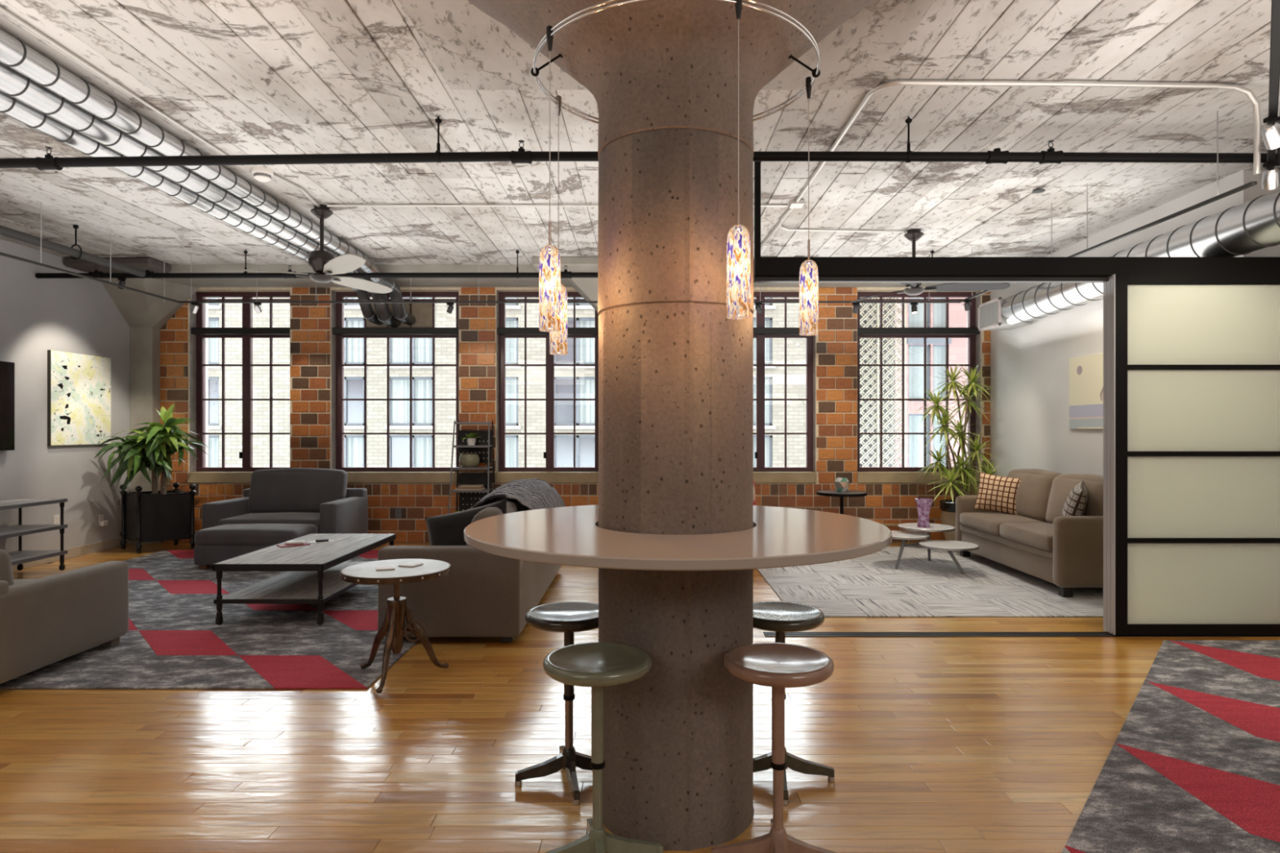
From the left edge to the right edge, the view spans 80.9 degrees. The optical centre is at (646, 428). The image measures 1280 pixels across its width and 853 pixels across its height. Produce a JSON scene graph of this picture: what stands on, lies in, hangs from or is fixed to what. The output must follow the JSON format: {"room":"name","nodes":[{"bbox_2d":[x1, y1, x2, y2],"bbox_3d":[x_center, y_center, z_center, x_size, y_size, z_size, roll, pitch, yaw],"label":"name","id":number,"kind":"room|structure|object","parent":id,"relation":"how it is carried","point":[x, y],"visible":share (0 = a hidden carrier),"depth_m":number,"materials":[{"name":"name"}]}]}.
{"room":"loft apartment","nodes":[
{"label":"loft apartment","id":0,"kind":"room"},
{"bbox_2d":[0,239,129,552],"bbox_3d":[-6.350,-0.225,3.330,0.200,3.250,12.660,0,0,0],"label":"wall","id":1,"kind":"structure","parent":0,"point":[37,316],"depth_m":7.90,"materials":[{"name":"grey paint"}]},
{"bbox_2d":[0,360,14,450],"bbox_3d":[-6.213,-0.220,6.700,0.070,0.860,1.300,0,0,0],"label":"screen","id":2,"kind":"object","parent":1,"relation":"attached to","point":[6,368],"visible":1,"depth_m":7.25,"materials":[{"name":"black paint"}]},
{"bbox_2d":[12,537,130,570],"bbox_3d":[-6.242,1.345,3.040,0.016,0.110,12.080,0,0,0],"label":"baseboard","id":3,"kind":"structure","parent":1,"relation":"attached to","point":[73,552],"depth_m":8.30,"materials":[{"name":"beige paint"}]},
{"bbox_2d":[47,350,111,445],"bbox_3d":[-6.230,-0.325,8.270,0.039,1.000,0.880,0,0,0],"label":"painting","id":4,"kind":"object","parent":1,"relation":"attached to","point":[79,385],"visible":0.98,"depth_m":8.19,"materials":[{"name":"yellow fabric"}]},
{"bbox_2d":[98,514,108,526],"bbox_3d":[-6.219,1.048,8.600,0.060,0.135,0.100,0,0,0],"label":"wall outlet","id":5,"kind":"object","parent":1,"relation":"attached to","point":[101,522],"visible":1,"depth_m":8.58,"materials":[{"name":"white plastic"}]},
{"bbox_2d":[160,287,990,542],"bbox_3d":[-1.005,-0.225,9.439,10.490,3.250,0.442,0,0,0],"label":"wall","id":6,"kind":"structure","parent":0,"point":[891,496],"depth_m":9.23,"materials":[{"name":"brick"}]},
{"bbox_2d":[191,292,289,471],"bbox_3d":[-5.015,-0.590,9.383,1.250,2.250,0.195,0,0,0],"label":"window","id":7,"kind":"structure","parent":6,"relation":"in","point":[247,332],"depth_m":9.41,"materials":[{"name":"red paint"}]},
{"bbox_2d":[332,292,458,471],"bbox_3d":[-3.100,-0.590,9.383,1.580,2.250,0.195,0,0,0],"label":"window","id":8,"kind":"structure","parent":6,"relation":"in","point":[424,313],"depth_m":9.41,"materials":[{"name":"red paint"}]},
{"bbox_2d":[497,292,599,471],"bbox_3d":[-1.210,-0.590,9.383,1.280,2.250,0.195,0,0,0],"label":"window","id":9,"kind":"structure","parent":6,"relation":"in","point":[504,332],"depth_m":9.40,"materials":[{"name":"red paint"}]},
{"bbox_2d":[753,292,813,471],"bbox_3d":[1.435,-0.590,9.383,1.310,2.250,0.195,0,0,0],"label":"window","id":10,"kind":"structure","parent":6,"relation":"in","point":[761,332],"depth_m":9.40,"materials":[{"name":"red paint"}]},
{"bbox_2d":[857,292,979,471],"bbox_3d":[3.365,-0.590,9.383,1.530,2.250,0.195,0,0,0],"label":"window","id":11,"kind":"structure","parent":6,"relation":"in","point":[969,332],"depth_m":9.41,"materials":[{"name":"red paint"}]},
{"bbox_2d":[568,277,597,311],"bbox_3d":[0.100,-0.170,8.796,2.000,3.140,0.893,0,0,0],"label":"wall column","id":12,"kind":"structure","parent":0,"point":[587,287],"depth_m":8.49,"materials":[{"name":"paint"}]},
{"bbox_2d":[0,0,1279,287],"bbox_3d":[-0.125,-1.922,3.230,12.650,0.356,12.860,0,0,0],"label":"ceiling","id":13,"kind":"structure","parent":0,"point":[245,77],"depth_m":4.66,"materials":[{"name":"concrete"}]},
{"bbox_2d":[0,224,146,277],"bbox_3d":[-5.130,-1.680,4.820,0.110,0.320,5.640,0,0,0],"label":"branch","id":14,"kind":"object","parent":13,"relation":"hanging from","point":[5,231],"visible":1,"depth_m":6.68,"materials":[{"name":"grey metal"}]},
{"bbox_2d":[63,257,171,272],"bbox_3d":[-5.775,-1.795,8.211,0.950,0.110,0.382,0,0,0],"label":"panel","id":15,"kind":"object","parent":13,"relation":"attached to","point":[144,264],"visible":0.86,"depth_m":8.04,"materials":[{"name":"grey metal"}]},
{"bbox_2d":[0,5,243,167],"bbox_3d":[-2.800,-1.822,3.100,0.020,0.020,4.200,0,0,0],"label":"conduit","id":16,"kind":"object","parent":13,"relation":"attached to","point":[2,10],"visible":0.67,"depth_m":3.85,"materials":[{"name":"silver metal"}]},
{"bbox_2d":[0,90,383,324],"bbox_3d":[-3.345,-1.538,5.210,0.144,0.475,8.420,0,0,0],"label":"spiral duct","id":17,"kind":"object","parent":13,"relation":"hanging from","point":[10,106],"visible":0.59,"depth_m":5.03,"materials":[{"name":"grey metal"}]},
{"bbox_2d":[0,62,400,327],"bbox_3d":[-3.155,-1.546,5.210,0.176,0.553,8.420,0,0,0],"label":"spiral duct","id":18,"kind":"object","parent":13,"relation":"hanging from","point":[13,83],"visible":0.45,"depth_m":4.59,"materials":[{"name":"grey metal"}]},
{"bbox_2d":[0,28,415,325],"bbox_3d":[-2.960,-1.561,5.210,0.150,0.532,8.420,0,0,0],"label":"spiral duct","id":19,"kind":"object","parent":13,"relation":"hanging from","point":[15,54],"visible":0.84,"depth_m":4.42,"materials":[{"name":"grey metal"}]},
{"bbox_2d":[251,166,273,182],"bbox_3d":[-2.720,-1.798,5.320,0.140,0.080,0.140,0,0,0],"label":"smoke detector","id":20,"kind":"object","parent":13,"relation":"attached to","point":[262,174],"visible":1,"depth_m":5.28,"materials":[{"name":"white plastic"}]},
{"bbox_2d":[272,173,320,207],"bbox_3d":[-2.650,-1.822,5.765,0.086,0.025,0.774,0,0,0],"label":"conduit","id":21,"kind":"object","parent":13,"relation":"attached to","point":[275,175],"visible":0.94,"depth_m":5.64,"materials":[{"name":"silver metal"}]},
{"bbox_2d":[208,204,392,293],"bbox_3d":[-2.809,-1.524,6.274,1.419,0.628,1.466,0,0,0],"label":"ceiling fan","id":22,"kind":"object","parent":13,"relation":"hanging from","point":[324,264],"visible":0.99,"depth_m":6.13,"materials":[{"name":"brown metal"}]},
{"bbox_2d":[35,249,934,278],"bbox_3d":[-1.005,-1.691,7.700,10.488,0.294,0.074,0,0,0],"label":"pipe","id":23,"kind":"object","parent":13,"relation":"hanging from","point":[95,273],"visible":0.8,"depth_m":7.68,"materials":[{"name":"black metal"}]},
{"bbox_2d":[326,204,787,206],"bbox_3d":[-0.725,-1.822,6.120,3.750,0.021,0.022,0,0,0],"label":"conduit","id":24,"kind":"object","parent":13,"relation":"attached to","point":[327,205],"visible":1,"depth_m":6.11,"materials":[{"name":"silver metal"}]},
{"bbox_2d":[0,111,1257,302],"bbox_3d":[-0.881,-1.584,5.207,8.390,0.516,5.414,0,0,0],"label":"track","id":25,"kind":"object","parent":13,"relation":"hanging from","point":[1249,184],"visible":0.79,"depth_m":7.15,"materials":[{"name":"black metal"}]},
{"bbox_2d":[191,302,199,313],"bbox_3d":[-4.753,-1.270,7.903,0.083,0.111,0.073,0,0,0],"label":"spotlight","id":26,"kind":"object","parent":25,"relation":"attached to","point":[194,309],"visible":1,"depth_m":7.88,"materials":[{"name":"black paint"}]},
{"bbox_2d":[253,302,262,313],"bbox_3d":[-4.091,-1.271,7.904,0.073,0.110,0.092,0,0,0],"label":"spotlight","id":27,"kind":"object","parent":25,"relation":"attached to","point":[256,307],"visible":1,"depth_m":7.88,"materials":[{"name":"black paint"}]},
{"bbox_2d":[852,302,859,313],"bbox_3d":[2.204,-1.270,7.904,0.073,0.111,0.089,0,0,0],"label":"spotlight","id":28,"kind":"object","parent":25,"relation":"attached to","point":[855,305],"visible":1,"depth_m":7.88,"materials":[{"name":"black paint"}]},
{"bbox_2d":[963,299,971,311],"bbox_3d":[3.303,-1.270,7.725,0.075,0.111,0.083,0,0,0],"label":"spotlight","id":29,"kind":"object","parent":25,"relation":"attached to","point":[966,305],"visible":1,"depth_m":7.70,"materials":[{"name":"black paint"}]},
{"bbox_2d":[0,116,1276,170],"bbox_3d":[-0.125,-1.677,4.420,12.248,0.321,0.076,0,0,0],"label":"pipe","id":30,"kind":"object","parent":13,"relation":"hanging from","point":[997,156],"visible":0.98,"depth_m":4.40,"materials":[{"name":"black metal"}]},
{"bbox_2d":[399,0,934,89],"bbox_3d":[0.088,-1.839,2.805,2.280,0.042,2.450,0,0,0],"label":"panel","id":31,"kind":"object","parent":13,"relation":"attached to","point":[471,49],"visible":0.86,"depth_m":3.60,"materials":[{"name":"wood"}]},
{"bbox_2d":[532,255,804,272],"bbox_3d":[0.240,-1.795,8.201,2.920,0.110,0.402,0,0,0],"label":"panel","id":32,"kind":"object","parent":13,"relation":"attached to","point":[581,264],"visible":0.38,"depth_m":8.01,"materials":[{"name":"paint"}]},
{"bbox_2d":[788,199,804,208],"bbox_3d":[1.210,-1.815,6.050,0.110,0.045,0.110,0,0,0],"label":"junction box","id":33,"kind":"object","parent":13,"relation":"attached to","point":[792,204],"visible":0.96,"depth_m":6.00,"materials":[{"name":"silver metal"}]},
{"bbox_2d":[778,208,906,232],"bbox_3d":[1.637,-1.822,6.749,1.474,0.021,0.585,0,0,-35],"label":"conduit","id":34,"kind":"object","parent":13,"relation":"attached to","point":[788,209],"visible":0.86,"depth_m":6.88,"materials":[{"name":"silver metal"}]},
{"bbox_2d":[849,228,1010,302],"bbox_3d":[2.634,-1.536,6.968,1.368,0.603,1.485,0,0,0],"label":"ceiling fan","id":35,"kind":"object","parent":13,"relation":"hanging from","point":[913,235],"visible":0.76,"depth_m":6.89,"materials":[{"name":"brown metal"}]},
{"bbox_2d":[760,79,1261,248],"bbox_3d":[2.205,-1.601,5.768,2.160,0.473,3.666,0,0,0],"label":"conduit","id":36,"kind":"object","parent":13,"relation":"attached to","point":[1249,93],"visible":0.98,"depth_m":3.97,"materials":[{"name":"silver metal"}]},
{"bbox_2d":[1266,0,1279,169],"bbox_3d":[2.923,-1.661,3.474,0.066,0.362,2.750,0,0,39],"label":"track","id":37,"kind":"object","parent":13,"relation":"hanging from","point":[1274,63],"visible":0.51,"depth_m":3.09,"materials":[{"name":"metal"}]},
{"bbox_2d":[1259,161,1279,190],"bbox_3d":[3.469,-1.402,4.169,0.106,0.148,0.114,0,0,0],"label":"spotlight","id":38,"kind":"object","parent":37,"relation":"attached to","point":[1270,180],"visible":0.98,"depth_m":4.15,"materials":[{"name":"black paint"}]},
{"bbox_2d":[1260,116,1279,150],"bbox_3d":[2.976,-1.403,3.564,0.119,0.147,0.106,0,0,0],"label":"spotlight","id":39,"kind":"object","parent":37,"relation":"attached to","point":[1270,131],"visible":1,"depth_m":3.54,"materials":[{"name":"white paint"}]},
{"bbox_2d":[0,542,1279,852],"bbox_3d":[-0.125,1.475,3.220,12.650,0.150,12.840,0,0,0],"label":"floor","id":40,"kind":"structure","parent":0,"point":[931,744],"depth_m":3.28,"materials":[{"name":"brown wood"}]},
{"bbox_2d":[0,498,67,570],"bbox_3d":[-5.929,1.036,6.600,0.471,0.702,1.572,0,0,0],"label":"cart","id":41,"kind":"object","parent":40,"relation":"on","point":[17,557],"visible":1,"depth_m":7.17,"materials":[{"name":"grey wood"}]},
{"bbox_2d":[99,278,199,544],"bbox_3d":[-5.875,-0.170,8.896,0.750,3.140,0.693,0,0,0],"label":"column","id":42,"kind":"structure","parent":40,"relation":"on","point":[144,314],"depth_m":9.08,"materials":[{"name":"paint"}]},
{"bbox_2d":[93,404,207,553],"bbox_3d":[-5.581,0.549,8.515,0.990,1.677,1.021,0,0,37],"label":"plant","id":43,"kind":"object","parent":40,"relation":"on","point":[155,515],"visible":1,"depth_m":8.47,"materials":[{"name":"green plant"}]},
{"bbox_2d":[0,550,417,688],"bbox_3d":[-3.500,1.394,6.315,3.999,0.011,4.568,0,0,0],"label":"rug","id":44,"kind":"object","parent":40,"relation":"on","point":[173,639],"visible":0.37,"depth_m":4.89,"materials":[{"name":"grey carpet"}]},
{"bbox_2d":[0,549,128,684],"bbox_3d":[-4.360,1.008,4.368,2.003,0.759,1.097,0,0,0],"label":"sofa","id":45,"kind":"object","parent":44,"relation":"on","point":[44,621],"visible":1,"depth_m":4.29,"materials":[{"name":"grey fabric"}]},
{"bbox_2d":[0,549,15,586],"bbox_3d":[-3.935,0.819,4.112,0.841,0.380,0.304,0,0,0],"label":"cushion","id":46,"kind":"object","parent":45,"relation":"on","point":[6,574],"depth_m":4.13,"materials":[{"name":"grey fabric"}]},
{"bbox_2d":[14,579,32,584],"bbox_3d":[-3.934,1.048,4.465,0.846,0.173,0.901,0,0,0],"label":"seat cushion","id":47,"kind":"object","parent":45,"relation":"on","point":[17,581],"depth_m":4.79,"materials":[{"name":"grey fabric"}]},
{"bbox_2d":[194,523,317,569],"bbox_3d":[-3.950,1.182,7.635,1.012,0.413,0.553,0,0,0],"label":"ottoman","id":48,"kind":"object","parent":44,"relation":"on","point":[215,544],"visible":0.68,"depth_m":7.37,"materials":[{"name":"grey fabric"}]},
{"bbox_2d":[194,523,317,546],"bbox_3d":[-3.950,1.080,7.635,1.012,0.210,0.553,0,0,0],"label":"cushion","id":49,"kind":"object","parent":48,"relation":"on","point":[266,534],"depth_m":7.37,"materials":[{"name":"grey fabric"}]},
{"bbox_2d":[201,467,368,533],"bbox_3d":[-4.000,0.919,8.412,1.422,0.938,0.988,0,0,0],"label":"armchair","id":50,"kind":"object","parent":44,"relation":"on","point":[319,497],"visible":0.54,"depth_m":8.49,"materials":[{"name":"grey fabric"}]},
{"bbox_2d":[217,512,319,531],"bbox_3d":[-4.000,1.028,8.315,1.074,0.178,0.792,0,0,0],"label":"seat cushion","id":51,"kind":"object","parent":50,"relation":"on","point":[313,518],"depth_m":8.00,"materials":[{"name":"grey fabric"}]},
{"bbox_2d":[248,467,347,513],"bbox_3d":[-4.000,0.721,8.628,1.075,0.541,0.312,0,0,0],"label":"cushion","id":52,"kind":"object","parent":50,"relation":"on","point":[287,490],"depth_m":8.51,"materials":[{"name":"grey fabric"}]},
{"bbox_2d":[213,533,395,625],"bbox_3d":[-2.640,1.160,6.000,0.770,0.432,1.530,0,0,0],"label":"coffee table","id":53,"kind":"object","parent":44,"relation":"on","point":[311,575],"visible":0.84,"depth_m":5.59,"materials":[{"name":"grey wood"}]},
{"bbox_2d":[275,542,310,547],"bbox_3d":[-2.860,0.940,6.080,0.220,0.008,0.150,0,0,-40],"label":"notebook","id":54,"kind":"object","parent":53,"relation":"on","point":[283,545],"visible":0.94,"depth_m":6.05,"materials":[{"name":"red paper"}]},
{"bbox_2d":[339,559,450,693],"bbox_3d":[-1.400,1.083,4.210,0.592,0.610,0.592,0,0,0],"label":"side table","id":55,"kind":"object","parent":44,"relation":"on","point":[365,573],"visible":0.96,"depth_m":4.17,"materials":[{"name":"wood"}]},
{"bbox_2d":[375,565,395,570],"bbox_3d":[-1.450,0.773,4.170,0.100,0.007,0.100,0,0,-20],"label":"coaster","id":56,"kind":"object","parent":55,"relation":"on","point":[383,567],"visible":1,"depth_m":4.16,"materials":[{"name":"white ceramic"}]},
{"bbox_2d":[398,562,423,567],"bbox_3d":[-1.340,0.773,4.270,0.100,0.007,0.100,0,0,20],"label":"coaster","id":57,"kind":"object","parent":55,"relation":"on","point":[407,564],"visible":1,"depth_m":4.26,"materials":[{"name":"white ceramic"}]},
{"bbox_2d":[377,497,562,642],"bbox_3d":[-1.288,0.958,6.100,0.939,0.859,2.522,0,0,0],"label":"armchair","id":58,"kind":"object","parent":44,"relation":"on","point":[483,593],"visible":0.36,"depth_m":4.84,"materials":[{"name":"beige fabric"}]},
{"bbox_2d":[424,498,506,545],"bbox_3d":[-1.220,0.755,5.161,0.682,0.539,0.218,0,0,6],"label":"cushion","id":59,"kind":"object","parent":58,"relation":"on","point":[448,529],"visible":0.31,"depth_m":5.15,"materials":[{"name":"black fabric"}]},
{"bbox_2d":[466,501,517,545],"bbox_3d":[-1.105,0.760,5.374,0.304,0.458,0.724,0,0,0],"label":"cushion","id":60,"kind":"object","parent":58,"relation":"on","point":[488,512],"depth_m":5.07,"materials":[{"name":"beige fabric"}]},
{"bbox_2d":[502,497,530,511],"bbox_3d":[-1.104,0.760,6.100,0.303,0.464,0.722,0,0,0],"label":"cushion","id":61,"kind":"object","parent":58,"relation":"on","point":[520,508],"depth_m":5.84,"materials":[{"name":"beige fabric"}]},
{"bbox_2d":[469,478,564,510],"bbox_3d":[-1.092,0.681,6.298,0.713,0.501,1.523,0,0,0],"label":"throw blanket","id":62,"kind":"object","parent":58,"relation":"on","point":[533,493],"visible":0.62,"depth_m":6.00,"materials":[{"name":"grey fabric"}]},
{"bbox_2d":[448,420,494,513],"bbox_3d":[-2.080,0.650,8.930,0.498,1.503,0.458,0,0,0],"label":"ladder shelf","id":63,"kind":"object","parent":40,"relation":"on","point":[484,446],"visible":0.73,"depth_m":9.14,"materials":[{"name":"grey metal"}]},
{"bbox_2d":[458,453,479,467],"bbox_3d":[-2.120,0.378,9.000,0.244,0.167,0.244,0,0,0],"label":"jar","id":64,"kind":"object","parent":63,"relation":"on","point":[466,460],"visible":1,"depth_m":8.91,"materials":[{"name":"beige ceramic"}]},
{"bbox_2d":[461,433,481,445],"bbox_3d":[-2.112,0.124,9.007,0.220,0.153,0.193,0,0,33],"label":"potted plant","id":65,"kind":"object","parent":63,"relation":"on","point":[471,440],"visible":1,"depth_m":8.97,"materials":[{"name":"green plant"}]},
{"bbox_2d":[515,601,598,805],"bbox_3d":[-0.308,1.063,2.995,0.348,0.674,0.348,0,0,37],"label":"bar stool","id":66,"kind":"object","parent":40,"relation":"on","point":[568,618],"visible":0.83,"depth_m":2.97,"materials":[{"name":"black metal"}]},
{"bbox_2d":[542,642,662,852],"bbox_3d":[-0.155,1.063,2.395,0.348,0.674,0.348,0,0,40],"label":"bar stool","id":67,"kind":"object","parent":40,"relation":"on","point":[596,666],"visible":1,"depth_m":2.38,"materials":[{"name":"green metal"}]},
{"bbox_2d":[467,0,875,851],"bbox_3d":[0.108,-0.211,2.780,1.928,3.222,1.928,0,0,0],"label":"round column","id":68,"kind":"structure","parent":40,"relation":"on","point":[676,374],"depth_m":2.52,"materials":[{"name":"concrete"}]},
{"bbox_2d":[530,0,820,123],"bbox_3d":[0.108,-1.357,2.785,1.065,0.126,1.052,0,0,0],"label":"rail","id":69,"kind":"object","parent":68,"relation":"attached to","point":[535,71],"visible":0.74,"depth_m":2.54,"materials":[{"name":"silver metal"}]},
{"bbox_2d":[538,25,560,332],"bbox_3d":[-0.320,-0.830,2.490,0.072,1.008,0.072,0,0,0],"label":"pendant lamp","id":70,"kind":"object","parent":69,"relation":"hanging from","point":[549,264],"visible":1,"depth_m":2.46,"materials":[{"name":"multicoloured glass"}]},
{"bbox_2d":[549,95,567,355],"bbox_3d":[-0.352,-0.817,3.010,0.072,1.034,0.072,0,0,0],"label":"pendant lamp","id":71,"kind":"object","parent":69,"relation":"hanging from","point":[557,340],"visible":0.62,"depth_m":2.99,"materials":[{"name":"multicoloured glass"}]},
{"bbox_2d":[726,0,750,319],"bbox_3d":[0.282,-0.837,2.295,0.073,0.994,0.073,0,0,0],"label":"pendant lamp","id":72,"kind":"object","parent":69,"relation":"hanging from","point":[738,242],"visible":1,"depth_m":2.27,"materials":[{"name":"multicoloured glass"}]},
{"bbox_2d":[799,76,818,335],"bbox_3d":[0.617,-0.846,2.850,0.072,0.976,0.072,0,0,0],"label":"pendant lamp","id":73,"kind":"object","parent":69,"relation":"hanging from","point":[808,273],"visible":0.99,"depth_m":2.82,"materials":[{"name":"multicoloured glass"}]},
{"bbox_2d":[463,504,892,570],"bbox_3d":[0.108,0.410,2.780,1.524,0.120,1.524,0,0,0],"label":"bar table","id":74,"kind":"object","parent":68,"relation":"attached to","point":[571,535],"visible":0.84,"depth_m":2.33,"materials":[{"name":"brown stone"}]},
{"bbox_2d":[711,642,837,852],"bbox_3d":[0.420,1.063,2.390,0.348,0.674,0.348,0,0,45],"label":"bar stool","id":75,"kind":"object","parent":40,"relation":"on","point":[779,666],"visible":1,"depth_m":2.37,"materials":[{"name":"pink metal"}]},
{"bbox_2d":[753,601,834,805],"bbox_3d":[0.535,1.063,3.000,0.348,0.674,0.348,0,0,-43],"label":"bar stool","id":76,"kind":"object","parent":40,"relation":"on","point":[780,618],"visible":0.57,"depth_m":2.98,"materials":[{"name":"black metal"}]},
{"bbox_2d":[756,546,1102,617],"bbox_3d":[2.551,1.394,7.210,2.898,0.011,3.277,0,0,0],"label":"striped rug","id":77,"kind":"object","parent":40,"relation":"on","point":[870,585],"visible":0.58,"depth_m":6.51,"materials":[{"name":"grey carpet"}]},
{"bbox_2d":[816,489,866,514],"bbox_3d":[2.270,1.058,8.720,0.570,0.650,0.570,0,0,0],"label":"pedestal table","id":78,"kind":"object","parent":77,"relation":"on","point":[834,493],"visible":0.59,"depth_m":8.63,"materials":[{"name":"black wood"}]},
{"bbox_2d":[834,477,848,492],"bbox_3d":[2.270,0.649,8.720,0.170,0.165,0.170,0,0,0],"label":"holder","id":79,"kind":"object","parent":78,"relation":"on","point":[841,484],"visible":1,"depth_m":8.66,"materials":[{"name":"multicoloured glass"}]},
{"bbox_2d":[891,523,978,574],"bbox_3d":[2.795,1.201,7.558,0.856,0.386,1.001,0,0,0],"label":"coffee table","id":80,"kind":"object","parent":77,"relation":"on","point":[948,545],"visible":0.84,"depth_m":7.49,"materials":[{"name":"white paint"}]},
{"bbox_2d":[914,497,933,527],"bbox_3d":[2.860,0.865,7.740,0.164,0.287,0.180,0,0,0],"label":"glass vase","id":81,"kind":"object","parent":80,"relation":"on","point":[923,505],"visible":1,"depth_m":7.69,"materials":[{"name":"purple glass"}]},
{"bbox_2d":[915,364,1004,540],"bbox_3d":[3.626,0.312,8.552,1.188,2.152,1.012,0,0,0],"label":"yucca plant","id":82,"kind":"object","parent":77,"relation":"on","point":[962,474],"visible":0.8,"depth_m":8.58,"materials":[{"name":"green plant"}]},
{"bbox_2d":[955,468,1102,597],"bbox_3d":[3.792,0.898,7.200,0.848,0.980,2.122,0,0,0],"label":"sofa","id":83,"kind":"object","parent":77,"relation":"on","point":[1065,552],"visible":0.69,"depth_m":6.81,"materials":[{"name":"brown fabric"}]},
{"bbox_2d":[973,471,1020,515],"bbox_3d":[3.692,0.680,7.842,0.499,0.440,0.174,0,0,41],"label":"patterned cushion","id":84,"kind":"object","parent":83,"relation":"on","point":[995,493],"visible":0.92,"depth_m":7.79,"materials":[{"name":"beige fabric"}]},
{"bbox_2d":[960,512,1048,536],"bbox_3d":[3.695,0.969,7.655,0.652,0.175,0.905,0,0,0],"label":"seat cushion","id":85,"kind":"object","parent":83,"relation":"on","point":[981,524],"depth_m":7.53,"materials":[{"name":"brown fabric"}]},
{"bbox_2d":[1000,523,1053,551],"bbox_3d":[3.695,0.968,6.745,0.653,0.175,0.906,0,0,0],"label":"seat cushion","id":86,"kind":"object","parent":83,"relation":"on","point":[1031,537],"depth_m":6.72,"materials":[{"name":"brown fabric"}]},
{"bbox_2d":[1006,468,1062,521],"bbox_3d":[3.937,0.668,7.657,0.309,0.520,0.907,0,0,0],"label":"cushion","id":87,"kind":"object","parent":83,"relation":"on","point":[1033,491],"depth_m":7.42,"materials":[{"name":"brown fabric"}]},
{"bbox_2d":[1045,473,1102,524],"bbox_3d":[3.938,0.669,6.745,0.313,0.517,0.905,0,0,0],"label":"cushion","id":88,"kind":"object","parent":83,"relation":"on","point":[1060,486],"depth_m":6.83,"materials":[{"name":"brown fabric"}]},
{"bbox_2d":[1062,480,1088,515],"bbox_3d":[3.720,0.680,6.520,0.202,0.447,0.492,0,0,33],"label":"patterned cushion","id":89,"kind":"object","parent":83,"relation":"on","point":[1075,504],"visible":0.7,"depth_m":6.36,"materials":[{"name":"grey fabric"}]},
{"bbox_2d":[762,631,1279,636],"bbox_3d":[2.850,1.397,5.102,4.100,0.006,0.108,0,0,0],"label":"trim","id":90,"kind":"structure","parent":40,"relation":"on","point":[766,633],"depth_m":5.09,"materials":[{"name":"black metal"}]},
{"bbox_2d":[1062,640,1279,852],"bbox_3d":[2.678,1.394,2.965,5.044,0.011,3.930,0,0,0],"label":"rug","id":91,"kind":"object","parent":40,"relation":"on","point":[1193,766],"visible":1,"depth_m":3.11,"materials":[{"name":"grey carpet"}]},
{"bbox_2d":[990,168,1271,476],"bbox_3d":[4.340,-0.225,7.495,0.200,3.250,4.330,0,0,0],"label":"wall","id":92,"kind":"structure","parent":0,"point":[1029,364],"depth_m":7.75,"materials":[{"name":"paint"}]},
{"bbox_2d":[1069,353,1102,428],"bbox_3d":[4.218,-0.350,6.870,0.042,0.700,1.200,0,0,0],"label":"seascape painting","id":93,"kind":"object","parent":92,"relation":"attached to","point":[1086,372],"visible":0.48,"depth_m":7.18,"materials":[{"name":"beige paint"}]},
{"bbox_2d":[1102,281,1106,631],"bbox_3d":[3.871,0.173,5.144,1.458,2.426,0.039,0,0,0],"label":"door frame","id":94,"kind":"structure","parent":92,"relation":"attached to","point":[1104,284],"depth_m":5.14,"materials":[{"name":"black paint"}]},
{"bbox_2d":[1106,275,1111,633],"bbox_3d":[3.871,0.173,5.102,1.458,2.426,0.039,0,0,0],"label":"sliding panel","id":95,"kind":"object","parent":92,"relation":"attached to","point":[1108,282],"visible":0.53,"depth_m":5.10,"materials":[{"name":"black paint"}]},
{"bbox_2d":[977,189,1279,331],"bbox_3d":[3.998,-1.310,5.970,0.365,0.384,5.340,0,0,0],"label":"duct","id":96,"kind":"object","parent":92,"relation":"attached to","point":[1252,225],"visible":0.68,"depth_m":5.44,"materials":[{"name":"grey metal"}]},
{"bbox_2d":[1271,184,1279,257],"bbox_3d":[5.320,-0.225,5.390,1.760,3.250,0.120,0,0,0],"label":"wall","id":97,"kind":"structure","parent":0,"point":[1276,249],"depth_m":5.33,"materials":[{"name":"paint"}]},
{"bbox_2d":[753,161,1279,282],"bbox_3d":[2.817,-1.423,5.190,4.165,0.835,0.260,0,0,0],"label":"beam","id":98,"kind":"structure","parent":97,"relation":"attached to","point":[766,269],"depth_m":5.06,"materials":[{"name":"black metal"}]},
{"bbox_2d":[1111,274,1279,635],"bbox_3d":[3.871,0.173,5.060,1.458,2.426,0.039,0,0,0],"label":"sliding panel","id":99,"kind":"object","parent":98,"relation":"attached to","point":[1195,358],"visible":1,"depth_m":5.06,"materials":[{"name":"beige glass"}]},
{"label":"outside","id":100,"kind":"structure","parent":0,"visible":0},
{"bbox_3d":[0.000,10.500,49.900,120.000,0.200,80.200,0,0,0],"label":"ground","id":101,"kind":"structure","parent":100,"visible":0},
{"bbox_2d":[208,297,805,466],"bbox_3d":[-9.500,1.550,30.715,71.000,17.700,1.570,0,0,0],"label":"apartment building","id":102,"kind":"structure","parent":101,"relation":"on","point":[376,348],"depth_m":30.00,"materials":[{"name":"beige brick"}]},
{"bbox_2d":[859,297,906,466],"bbox_3d":[4.185,3.096,14.290,1.318,14.608,0.620,0,0,0],"label":"lattice screen","id":103,"kind":"object","parent":101,"relation":"on","point":[869,313],"visible":0.09,"depth_m":14.02,"materials":[{"name":"beige metal"}]},
{"bbox_2d":[894,297,966,466],"bbox_3d":[6.821,2.650,16.375,2.594,15.500,0.850,0,0,0],"label":"building","id":104,"kind":"structure","parent":101,"relation":"on","point":[935,312],"depth_m":16.10,"materials":[{"name":"pink brick"}]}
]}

